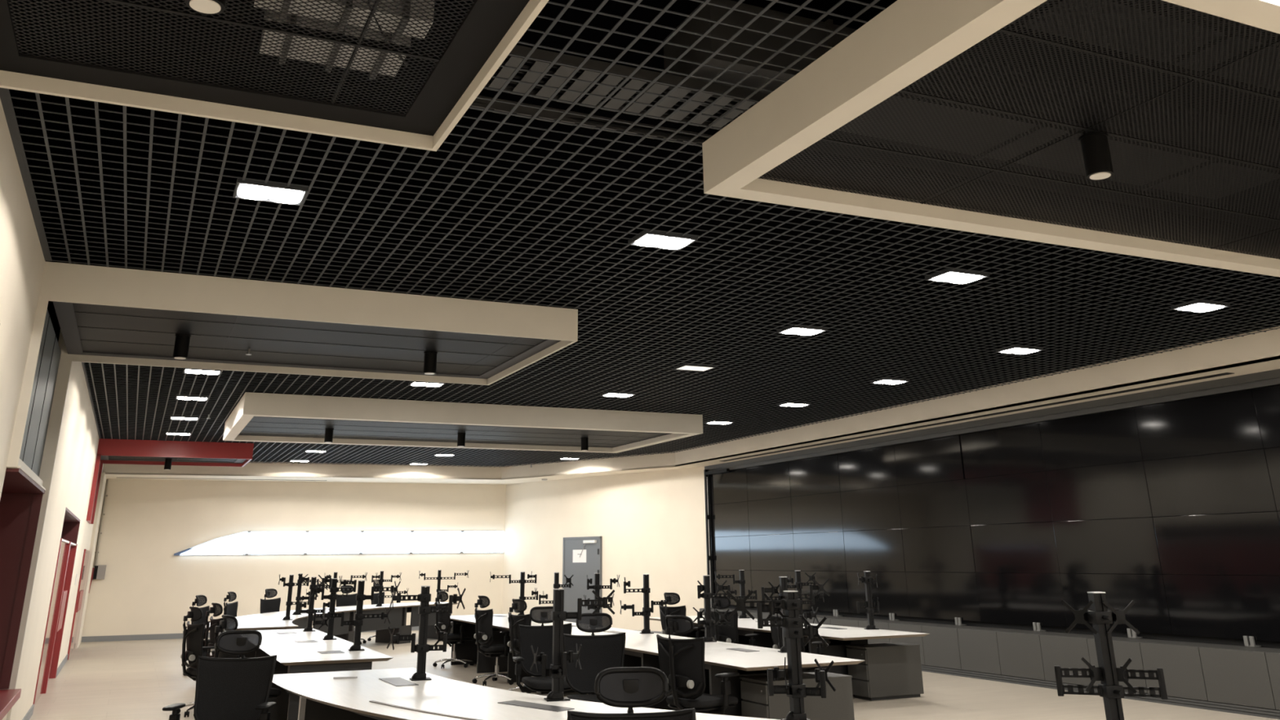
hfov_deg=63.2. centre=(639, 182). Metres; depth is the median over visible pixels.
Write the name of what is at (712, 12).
air duct
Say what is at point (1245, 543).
display screen
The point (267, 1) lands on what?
air duct
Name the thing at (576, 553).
paper notice
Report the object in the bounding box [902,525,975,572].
display screen
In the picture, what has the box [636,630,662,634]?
baseboard
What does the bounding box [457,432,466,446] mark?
spotlight
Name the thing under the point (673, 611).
office chair
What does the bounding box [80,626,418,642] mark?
baseboard
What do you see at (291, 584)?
monitor stand
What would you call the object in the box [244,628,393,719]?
desk
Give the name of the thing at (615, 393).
recessed light
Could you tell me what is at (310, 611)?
monitor stand
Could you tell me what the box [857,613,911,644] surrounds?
base cabinet
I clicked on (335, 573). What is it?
monitor stand
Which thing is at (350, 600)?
office chair
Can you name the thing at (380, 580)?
monitor stand
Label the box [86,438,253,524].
ceiling panel
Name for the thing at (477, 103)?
cable tray
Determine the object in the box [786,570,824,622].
monitor arm
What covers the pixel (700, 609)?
base cabinet
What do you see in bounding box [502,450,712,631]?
wall
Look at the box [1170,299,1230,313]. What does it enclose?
recessed light
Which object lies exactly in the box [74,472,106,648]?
trim
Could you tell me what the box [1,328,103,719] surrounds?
wall
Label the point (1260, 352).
ceiling bulkhead
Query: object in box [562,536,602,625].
door
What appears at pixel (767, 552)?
display screen
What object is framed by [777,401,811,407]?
recessed light
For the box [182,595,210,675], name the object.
office chair
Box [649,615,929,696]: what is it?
desk
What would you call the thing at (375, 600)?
office chair
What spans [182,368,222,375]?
recessed light
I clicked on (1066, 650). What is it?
base cabinet
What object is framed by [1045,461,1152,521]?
display screen
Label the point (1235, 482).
display screen
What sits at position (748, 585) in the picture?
display screen
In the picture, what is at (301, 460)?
recessed light
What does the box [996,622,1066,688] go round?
base cabinet
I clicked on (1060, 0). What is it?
air duct
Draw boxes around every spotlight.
[164,458,172,470]
[173,333,191,359]
[185,0,226,14]
[324,427,333,442]
[423,351,437,374]
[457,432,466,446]
[580,437,588,450]
[1079,132,1113,179]
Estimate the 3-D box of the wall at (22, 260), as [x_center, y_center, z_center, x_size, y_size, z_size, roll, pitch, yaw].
[-6.213,2.531,9.508,1.350,4.950,35.000,8,-22,-23]
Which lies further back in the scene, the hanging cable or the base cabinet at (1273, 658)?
the base cabinet at (1273, 658)
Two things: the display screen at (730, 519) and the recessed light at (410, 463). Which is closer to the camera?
the display screen at (730, 519)
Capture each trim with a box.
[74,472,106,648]
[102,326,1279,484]
[721,384,1279,648]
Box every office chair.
[162,630,276,719]
[178,606,214,717]
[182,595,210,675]
[204,602,246,657]
[213,614,281,698]
[222,591,238,635]
[260,588,280,613]
[335,585,366,644]
[367,584,384,640]
[432,591,474,668]
[471,595,513,685]
[507,598,533,693]
[512,606,572,695]
[562,613,626,702]
[567,666,696,719]
[656,614,739,715]
[658,592,704,638]
[711,595,762,646]
[768,598,830,672]
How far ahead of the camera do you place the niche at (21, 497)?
9.14 m
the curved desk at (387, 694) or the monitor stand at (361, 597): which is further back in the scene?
the monitor stand at (361, 597)
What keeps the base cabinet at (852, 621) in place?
on the floor
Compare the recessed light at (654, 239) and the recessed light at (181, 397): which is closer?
the recessed light at (654, 239)
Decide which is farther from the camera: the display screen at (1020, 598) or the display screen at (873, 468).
the display screen at (873, 468)
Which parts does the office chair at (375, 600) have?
backrest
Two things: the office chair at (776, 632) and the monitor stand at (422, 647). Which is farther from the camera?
the office chair at (776, 632)
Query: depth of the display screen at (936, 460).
15.82 m
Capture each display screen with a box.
[709,467,747,505]
[710,501,749,537]
[711,535,751,570]
[712,569,751,605]
[746,461,792,501]
[747,497,792,535]
[749,533,795,570]
[751,570,795,606]
[788,453,840,496]
[791,492,843,533]
[792,531,846,571]
[800,570,848,613]
[837,444,897,491]
[840,485,902,531]
[843,528,905,571]
[846,571,909,616]
[893,435,964,485]
[897,479,970,528]
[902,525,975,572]
[905,572,981,621]
[960,422,1045,479]
[964,471,1052,525]
[970,521,1059,573]
[975,572,1066,626]
[1039,408,1145,471]
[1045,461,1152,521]
[1053,517,1162,573]
[1059,573,1173,634]
[1133,389,1266,460]
[1143,448,1276,516]
[1152,511,1279,575]
[1162,574,1279,641]
[1251,385,1279,448]
[1264,447,1279,511]
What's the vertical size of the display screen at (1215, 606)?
0.636 m
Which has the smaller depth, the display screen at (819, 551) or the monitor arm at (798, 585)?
the monitor arm at (798, 585)
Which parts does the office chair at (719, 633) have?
headrest stem, backrest, frame, armrest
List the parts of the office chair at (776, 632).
lumbar knob, backrest, frame, armrest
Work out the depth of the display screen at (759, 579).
19.40 m
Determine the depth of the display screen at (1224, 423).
11.83 m
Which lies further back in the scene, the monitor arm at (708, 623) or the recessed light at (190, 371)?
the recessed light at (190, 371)
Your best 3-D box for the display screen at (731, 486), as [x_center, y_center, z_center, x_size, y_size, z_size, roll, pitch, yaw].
[1.809,6.186,21.170,0.060,0.626,1.547,8,-22,-23]
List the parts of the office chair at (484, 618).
headrest stem, backrest, lumbar knob, frame, seat, armrest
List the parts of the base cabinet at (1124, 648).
door, screen bracket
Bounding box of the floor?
[29,630,1279,719]
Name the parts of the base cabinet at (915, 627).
door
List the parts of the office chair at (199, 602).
headrest stem, frame, backrest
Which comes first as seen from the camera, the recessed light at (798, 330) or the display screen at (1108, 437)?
the recessed light at (798, 330)
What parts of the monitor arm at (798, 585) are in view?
vesa plate, arm, arm, vesa plate, arm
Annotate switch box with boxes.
[92,564,106,579]
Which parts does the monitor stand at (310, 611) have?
arm, plate, arm, arm, vesa plate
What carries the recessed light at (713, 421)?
in the ceiling at (5, 96)
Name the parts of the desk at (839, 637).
leg panel, leg panel, leg panel, modesty panel, leg panel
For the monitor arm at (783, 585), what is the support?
on the desk at (641, 650)
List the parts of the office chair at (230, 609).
headrest stem, frame, backrest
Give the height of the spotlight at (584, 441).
0.204 m
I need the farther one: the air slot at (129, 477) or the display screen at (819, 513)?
the air slot at (129, 477)
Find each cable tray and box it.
[468,95,712,146]
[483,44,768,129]
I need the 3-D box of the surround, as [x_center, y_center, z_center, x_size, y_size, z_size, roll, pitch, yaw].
[5.224,4.497,13.910,0.080,2.775,18.150,8,-22,-23]
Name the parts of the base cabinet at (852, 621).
door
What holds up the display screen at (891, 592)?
attached to the wall at (114, 428)
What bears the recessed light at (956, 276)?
in the ceiling at (5, 96)
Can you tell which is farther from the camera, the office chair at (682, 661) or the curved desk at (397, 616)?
the curved desk at (397, 616)
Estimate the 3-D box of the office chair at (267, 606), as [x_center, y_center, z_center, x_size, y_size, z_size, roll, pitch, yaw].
[-6.620,8.019,19.048,0.642,1.104,0.722,-19,-26,41]
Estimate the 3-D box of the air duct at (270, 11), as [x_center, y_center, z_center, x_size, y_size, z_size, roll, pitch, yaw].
[-1.666,-0.861,5.725,0.740,0.360,0.440,8,-22,-23]
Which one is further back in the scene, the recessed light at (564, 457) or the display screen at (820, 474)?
the recessed light at (564, 457)
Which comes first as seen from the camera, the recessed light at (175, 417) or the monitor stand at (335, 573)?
the recessed light at (175, 417)
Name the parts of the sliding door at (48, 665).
door frame, door frame, door, door handle, door frame, rail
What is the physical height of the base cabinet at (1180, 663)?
0.605 m
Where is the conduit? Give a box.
[93,479,108,566]
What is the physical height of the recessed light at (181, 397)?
0.036 m
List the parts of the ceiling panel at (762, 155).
carrier rail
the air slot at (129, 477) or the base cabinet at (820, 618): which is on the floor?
the base cabinet at (820, 618)
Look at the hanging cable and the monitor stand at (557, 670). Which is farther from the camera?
the monitor stand at (557, 670)
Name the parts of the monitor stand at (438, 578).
arm, arm, arm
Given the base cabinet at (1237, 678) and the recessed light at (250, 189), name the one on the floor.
the base cabinet at (1237, 678)
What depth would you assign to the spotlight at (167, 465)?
19.81 m
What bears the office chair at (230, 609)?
on the floor
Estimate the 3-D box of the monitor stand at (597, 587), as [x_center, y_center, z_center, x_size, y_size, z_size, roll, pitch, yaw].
[-0.513,5.582,13.941,0.475,0.665,0.237,1,-20,-4]
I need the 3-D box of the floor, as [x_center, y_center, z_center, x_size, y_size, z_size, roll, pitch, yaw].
[-0.260,5.746,11.255,14.400,0.050,35.000,8,-22,-23]
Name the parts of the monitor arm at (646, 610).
vesa plate, arm, arm, plate, arm, vesa plate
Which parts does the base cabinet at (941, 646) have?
door, screen bracket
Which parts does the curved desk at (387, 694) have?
leg post, leg panel, metal strip, edge trim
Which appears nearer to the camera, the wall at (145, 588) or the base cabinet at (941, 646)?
the base cabinet at (941, 646)
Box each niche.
[0,467,44,688]
[61,507,79,544]
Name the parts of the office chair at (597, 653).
armrest, headrest stem, backrest, frame, seat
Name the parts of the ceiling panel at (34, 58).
carrier rail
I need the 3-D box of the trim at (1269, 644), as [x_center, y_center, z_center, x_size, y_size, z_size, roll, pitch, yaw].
[5.314,4.789,13.847,0.050,3.380,18.150,8,-22,-23]
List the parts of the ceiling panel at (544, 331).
wall frame, rail, carrier rail, panel frame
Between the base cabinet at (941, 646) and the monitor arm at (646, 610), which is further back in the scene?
the base cabinet at (941, 646)
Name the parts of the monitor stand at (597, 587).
arm, arm, arm, arm, vesa plate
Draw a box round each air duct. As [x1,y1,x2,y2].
[253,0,434,41]
[259,8,411,79]
[663,0,1279,198]
[1009,0,1279,89]
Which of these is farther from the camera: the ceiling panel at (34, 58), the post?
the post
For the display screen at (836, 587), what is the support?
attached to the wall at (114, 428)
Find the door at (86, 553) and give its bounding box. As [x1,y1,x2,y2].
[67,548,89,659]
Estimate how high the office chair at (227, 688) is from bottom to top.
1.104 m
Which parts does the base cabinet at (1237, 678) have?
screen bracket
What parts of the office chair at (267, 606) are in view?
backrest, frame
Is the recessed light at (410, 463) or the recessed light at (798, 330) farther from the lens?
the recessed light at (410, 463)
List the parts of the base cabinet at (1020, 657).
door, screen bracket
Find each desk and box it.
[208,601,458,644]
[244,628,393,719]
[271,667,780,719]
[450,613,864,716]
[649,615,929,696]
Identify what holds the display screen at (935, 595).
attached to the wall at (114, 428)
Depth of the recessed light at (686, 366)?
12.17 m
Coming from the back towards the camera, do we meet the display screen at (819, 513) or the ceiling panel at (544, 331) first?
the display screen at (819, 513)
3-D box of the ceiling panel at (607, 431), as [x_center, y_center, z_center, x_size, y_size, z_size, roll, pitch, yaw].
[-2.793,3.843,16.338,6.760,0.286,3.360,8,-22,-23]
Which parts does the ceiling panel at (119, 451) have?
wall frame, carrier rail, panel frame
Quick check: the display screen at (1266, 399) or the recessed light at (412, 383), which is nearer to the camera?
the display screen at (1266, 399)
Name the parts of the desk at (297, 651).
leg panel, leg panel, leg panel, leg panel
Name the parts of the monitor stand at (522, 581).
arm, arm, arm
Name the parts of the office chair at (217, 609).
headrest stem, backrest, frame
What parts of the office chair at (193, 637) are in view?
headrest stem, seat, lumbar knob, backrest, frame, armrest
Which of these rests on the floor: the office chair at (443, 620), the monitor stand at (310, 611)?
the office chair at (443, 620)
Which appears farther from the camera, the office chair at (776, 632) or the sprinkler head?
the office chair at (776, 632)
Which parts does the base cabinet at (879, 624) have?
door, screen bracket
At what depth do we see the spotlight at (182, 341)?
9.08 m
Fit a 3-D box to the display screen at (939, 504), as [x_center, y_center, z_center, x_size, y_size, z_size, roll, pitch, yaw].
[4.418,4.842,15.658,0.061,0.636,1.547,8,-22,-24]
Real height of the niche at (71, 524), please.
0.350 m
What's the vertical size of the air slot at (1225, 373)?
0.016 m
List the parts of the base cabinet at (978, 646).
door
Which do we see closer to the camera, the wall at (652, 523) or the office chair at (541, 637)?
the office chair at (541, 637)
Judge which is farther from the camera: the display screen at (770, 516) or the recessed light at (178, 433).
the display screen at (770, 516)
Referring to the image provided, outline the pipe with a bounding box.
[88,567,94,592]
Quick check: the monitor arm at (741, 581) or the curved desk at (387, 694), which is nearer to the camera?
the curved desk at (387, 694)
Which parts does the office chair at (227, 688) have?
armrest, backrest, frame, headrest stem, armrest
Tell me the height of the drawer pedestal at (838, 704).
0.560 m
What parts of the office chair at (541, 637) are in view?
armrest, headrest stem, backrest, frame, seat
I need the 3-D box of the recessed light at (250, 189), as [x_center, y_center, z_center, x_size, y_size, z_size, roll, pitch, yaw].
[-2.228,0.055,6.275,0.400,0.036,0.300,8,-22,-23]
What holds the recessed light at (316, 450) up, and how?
in the ceiling at (5, 96)
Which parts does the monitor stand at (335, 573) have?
arm, arm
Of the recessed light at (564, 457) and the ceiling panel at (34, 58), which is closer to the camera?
the ceiling panel at (34, 58)
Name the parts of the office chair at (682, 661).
headrest stem, backrest, frame, lumbar knob, seat, armrest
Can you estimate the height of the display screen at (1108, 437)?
0.626 m
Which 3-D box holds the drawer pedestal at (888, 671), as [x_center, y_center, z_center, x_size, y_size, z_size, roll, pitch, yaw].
[2.874,5.733,12.225,0.791,0.560,0.390,8,-22,-23]
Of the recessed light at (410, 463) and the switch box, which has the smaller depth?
the switch box
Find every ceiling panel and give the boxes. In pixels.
[0,0,548,151]
[0,261,577,719]
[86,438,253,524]
[222,391,702,453]
[702,0,1279,276]
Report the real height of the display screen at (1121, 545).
0.626 m
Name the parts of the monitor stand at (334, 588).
vesa plate, arm, vesa plate, arm, plate, vesa plate, arm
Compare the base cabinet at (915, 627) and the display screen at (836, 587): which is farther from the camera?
the display screen at (836, 587)
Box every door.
[32,537,77,705]
[67,548,89,659]
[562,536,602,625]
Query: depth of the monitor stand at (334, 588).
12.23 m
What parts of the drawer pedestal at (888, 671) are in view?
drawer, drawer, drawer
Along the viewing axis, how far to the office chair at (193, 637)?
11.53 m
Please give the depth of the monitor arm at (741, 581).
15.47 m
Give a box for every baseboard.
[22,647,75,719]
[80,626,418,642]
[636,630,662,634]
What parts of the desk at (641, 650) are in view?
leg panel, leg panel, leg panel, leg panel, leg panel, leg panel, leg panel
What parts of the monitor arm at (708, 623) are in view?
vesa plate, arm, arm, plate, vesa plate, arm, vesa plate, arm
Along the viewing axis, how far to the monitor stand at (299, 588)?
18.07 m
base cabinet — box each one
[699,608,732,615]
[717,608,755,611]
[737,610,763,618]
[762,612,780,618]
[807,609,850,625]
[830,617,877,627]
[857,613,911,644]
[888,622,944,671]
[921,617,977,676]
[957,626,1022,681]
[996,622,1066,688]
[1039,632,1094,692]
[1087,628,1167,702]
[1139,640,1222,710]
[1198,635,1279,719]
[1265,650,1279,719]
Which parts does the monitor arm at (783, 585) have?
arm, vesa plate, plate, arm, arm, vesa plate, vesa plate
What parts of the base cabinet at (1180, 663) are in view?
door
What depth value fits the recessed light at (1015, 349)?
11.36 m
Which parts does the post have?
post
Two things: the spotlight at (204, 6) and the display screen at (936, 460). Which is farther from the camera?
the display screen at (936, 460)
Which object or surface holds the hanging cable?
hanging from the ceiling panel at (34, 58)
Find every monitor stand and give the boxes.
[278,573,309,620]
[292,573,327,614]
[298,574,331,631]
[311,575,356,639]
[321,580,400,651]
[324,572,367,609]
[371,570,408,606]
[386,585,465,680]
[418,569,468,604]
[489,571,537,614]
[529,588,614,702]
[538,572,573,604]
[583,573,619,622]
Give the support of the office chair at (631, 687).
on the floor
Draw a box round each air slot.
[128,477,327,480]
[720,372,1234,461]
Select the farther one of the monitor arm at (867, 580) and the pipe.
the pipe
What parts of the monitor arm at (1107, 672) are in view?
arm, vesa plate, arm, vesa plate, arm, vesa plate, vesa plate, arm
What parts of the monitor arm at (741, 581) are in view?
vesa plate, arm, arm, plate, arm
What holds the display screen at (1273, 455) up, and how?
attached to the wall at (114, 428)
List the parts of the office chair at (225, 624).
headrest stem, backrest, seat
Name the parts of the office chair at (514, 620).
headrest stem, backrest, frame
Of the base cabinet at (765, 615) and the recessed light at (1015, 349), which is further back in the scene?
the base cabinet at (765, 615)
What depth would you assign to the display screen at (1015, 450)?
14.49 m
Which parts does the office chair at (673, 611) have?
headrest stem, backrest, frame, armrest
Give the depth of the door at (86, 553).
19.34 m
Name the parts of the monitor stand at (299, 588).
arm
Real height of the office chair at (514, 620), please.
1.104 m
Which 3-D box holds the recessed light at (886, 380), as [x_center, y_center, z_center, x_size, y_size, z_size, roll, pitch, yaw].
[3.207,2.542,13.359,0.400,0.036,0.300,8,-22,-23]
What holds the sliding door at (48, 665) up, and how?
in the wall at (71, 484)
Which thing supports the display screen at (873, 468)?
attached to the wall at (114, 428)
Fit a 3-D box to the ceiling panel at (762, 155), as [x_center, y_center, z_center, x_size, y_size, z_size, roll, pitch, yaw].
[3.370,-0.118,5.559,5.490,0.286,2.580,8,-22,-23]
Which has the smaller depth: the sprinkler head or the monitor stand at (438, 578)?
the sprinkler head
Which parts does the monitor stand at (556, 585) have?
arm, arm, vesa plate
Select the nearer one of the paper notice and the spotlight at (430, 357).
the spotlight at (430, 357)
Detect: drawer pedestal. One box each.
[739,671,854,719]
[845,642,924,701]
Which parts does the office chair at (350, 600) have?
backrest, frame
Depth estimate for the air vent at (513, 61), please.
5.91 m
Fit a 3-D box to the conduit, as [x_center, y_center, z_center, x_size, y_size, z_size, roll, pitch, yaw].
[-11.990,7.552,23.152,0.100,1.851,0.051,8,-22,-23]
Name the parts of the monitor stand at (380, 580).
arm, arm, arm, arm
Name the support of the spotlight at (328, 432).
hanging from the ceiling panel at (607, 431)
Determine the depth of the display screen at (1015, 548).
14.05 m
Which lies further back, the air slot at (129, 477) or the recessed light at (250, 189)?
the air slot at (129, 477)
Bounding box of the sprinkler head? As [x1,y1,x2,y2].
[245,348,251,355]
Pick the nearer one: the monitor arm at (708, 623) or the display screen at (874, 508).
the monitor arm at (708, 623)
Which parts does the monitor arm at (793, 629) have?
vesa plate, arm, arm, vesa plate, arm, vesa plate, plate, arm, vesa plate, arm, vesa plate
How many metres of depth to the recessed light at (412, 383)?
13.06 m
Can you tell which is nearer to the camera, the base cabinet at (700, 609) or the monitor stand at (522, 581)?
the monitor stand at (522, 581)
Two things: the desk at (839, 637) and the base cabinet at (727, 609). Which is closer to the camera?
the desk at (839, 637)
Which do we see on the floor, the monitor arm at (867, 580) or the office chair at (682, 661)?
the office chair at (682, 661)
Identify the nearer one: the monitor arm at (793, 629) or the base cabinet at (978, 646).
the monitor arm at (793, 629)
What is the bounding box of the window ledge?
[0,688,21,719]
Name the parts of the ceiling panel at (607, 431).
carrier rail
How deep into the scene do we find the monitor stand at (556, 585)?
15.28 m
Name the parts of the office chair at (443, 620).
headrest stem, backrest, frame, seat, armrest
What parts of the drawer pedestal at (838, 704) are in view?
drawer, drawer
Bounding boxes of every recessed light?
[165,431,191,435]
[169,414,199,420]
[175,394,208,400]
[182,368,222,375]
[232,177,308,205]
[289,458,310,462]
[304,448,327,452]
[408,381,445,386]
[408,462,429,465]
[433,453,455,456]
[558,456,580,459]
[600,391,635,397]
[627,229,697,250]
[673,363,715,371]
[704,419,734,424]
[776,324,827,336]
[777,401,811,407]
[870,377,910,384]
[924,266,989,284]
[995,344,1043,355]
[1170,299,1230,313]
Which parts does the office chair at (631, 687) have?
backrest, headrest stem, frame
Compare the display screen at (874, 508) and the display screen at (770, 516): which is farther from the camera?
the display screen at (770, 516)
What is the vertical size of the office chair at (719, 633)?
1.104 m
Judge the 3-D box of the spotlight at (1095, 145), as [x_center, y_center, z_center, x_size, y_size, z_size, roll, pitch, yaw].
[2.192,-0.127,4.995,0.132,0.204,0.132,8,-22,-23]
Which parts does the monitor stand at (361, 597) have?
vesa plate, arm, plate, arm, arm, vesa plate, vesa plate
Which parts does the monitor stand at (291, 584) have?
arm, plate, arm, arm, vesa plate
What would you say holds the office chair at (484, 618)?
on the floor
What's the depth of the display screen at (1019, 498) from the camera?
14.27 m
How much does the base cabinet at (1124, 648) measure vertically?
0.712 m
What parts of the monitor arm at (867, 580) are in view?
vesa plate, arm, plate, vesa plate, arm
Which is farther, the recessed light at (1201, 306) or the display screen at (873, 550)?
the display screen at (873, 550)
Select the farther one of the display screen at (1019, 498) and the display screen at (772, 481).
the display screen at (772, 481)
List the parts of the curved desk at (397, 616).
leg panel, perforated panel, perforated panel, leg panel, perforated panel, leg panel, perforated panel, leg panel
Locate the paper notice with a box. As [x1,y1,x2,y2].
[573,549,586,562]
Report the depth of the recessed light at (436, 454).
21.87 m
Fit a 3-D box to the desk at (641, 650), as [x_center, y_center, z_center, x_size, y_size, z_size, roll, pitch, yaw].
[-0.673,5.906,12.812,1.190,0.714,9.900,8,-22,-23]
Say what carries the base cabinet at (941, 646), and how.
on the floor
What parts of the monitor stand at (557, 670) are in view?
vesa plate, arm, plate, arm, vesa plate, arm, vesa plate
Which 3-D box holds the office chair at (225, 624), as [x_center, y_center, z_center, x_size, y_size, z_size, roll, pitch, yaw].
[-3.671,4.622,9.726,0.642,1.104,0.722,5,-20,-14]
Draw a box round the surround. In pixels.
[704,368,1279,607]
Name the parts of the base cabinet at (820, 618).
door, screen bracket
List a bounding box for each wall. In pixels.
[0,0,110,499]
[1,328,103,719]
[81,479,506,636]
[106,267,1279,466]
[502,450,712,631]
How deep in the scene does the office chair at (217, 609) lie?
12.65 m
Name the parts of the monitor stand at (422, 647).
vesa plate, vesa plate, arm, arm, plate, arm, vesa plate, arm, vesa plate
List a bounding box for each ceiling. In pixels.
[0,0,1279,466]
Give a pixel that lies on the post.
(705, 471)
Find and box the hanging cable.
[367,0,408,66]
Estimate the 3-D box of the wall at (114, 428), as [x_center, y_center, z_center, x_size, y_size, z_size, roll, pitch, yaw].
[-0.226,3.347,11.975,14.400,4.950,34.700,8,-22,-23]
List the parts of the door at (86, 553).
handle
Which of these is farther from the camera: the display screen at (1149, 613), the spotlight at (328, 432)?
the spotlight at (328, 432)
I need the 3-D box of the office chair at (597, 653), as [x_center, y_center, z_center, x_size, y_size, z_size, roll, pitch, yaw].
[-0.361,4.271,8.863,0.722,1.104,0.642,-6,-21,15]
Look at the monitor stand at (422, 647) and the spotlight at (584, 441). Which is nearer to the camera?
the monitor stand at (422, 647)
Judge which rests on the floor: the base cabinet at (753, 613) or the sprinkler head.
the base cabinet at (753, 613)
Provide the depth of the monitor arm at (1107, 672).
5.06 m
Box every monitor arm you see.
[619,573,667,634]
[693,575,733,642]
[714,569,757,618]
[725,590,835,719]
[761,576,830,653]
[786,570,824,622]
[856,571,879,629]
[1053,591,1168,719]
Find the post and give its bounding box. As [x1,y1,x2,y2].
[703,468,729,608]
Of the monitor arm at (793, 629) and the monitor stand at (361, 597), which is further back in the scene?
the monitor stand at (361, 597)
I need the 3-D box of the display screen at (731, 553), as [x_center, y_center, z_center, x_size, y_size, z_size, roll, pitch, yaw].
[1.823,7.380,20.739,0.060,0.626,1.547,8,-22,-23]
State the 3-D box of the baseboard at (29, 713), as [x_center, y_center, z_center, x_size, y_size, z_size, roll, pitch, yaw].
[-5.129,4.611,8.164,0.100,0.100,33.100,8,-22,-23]

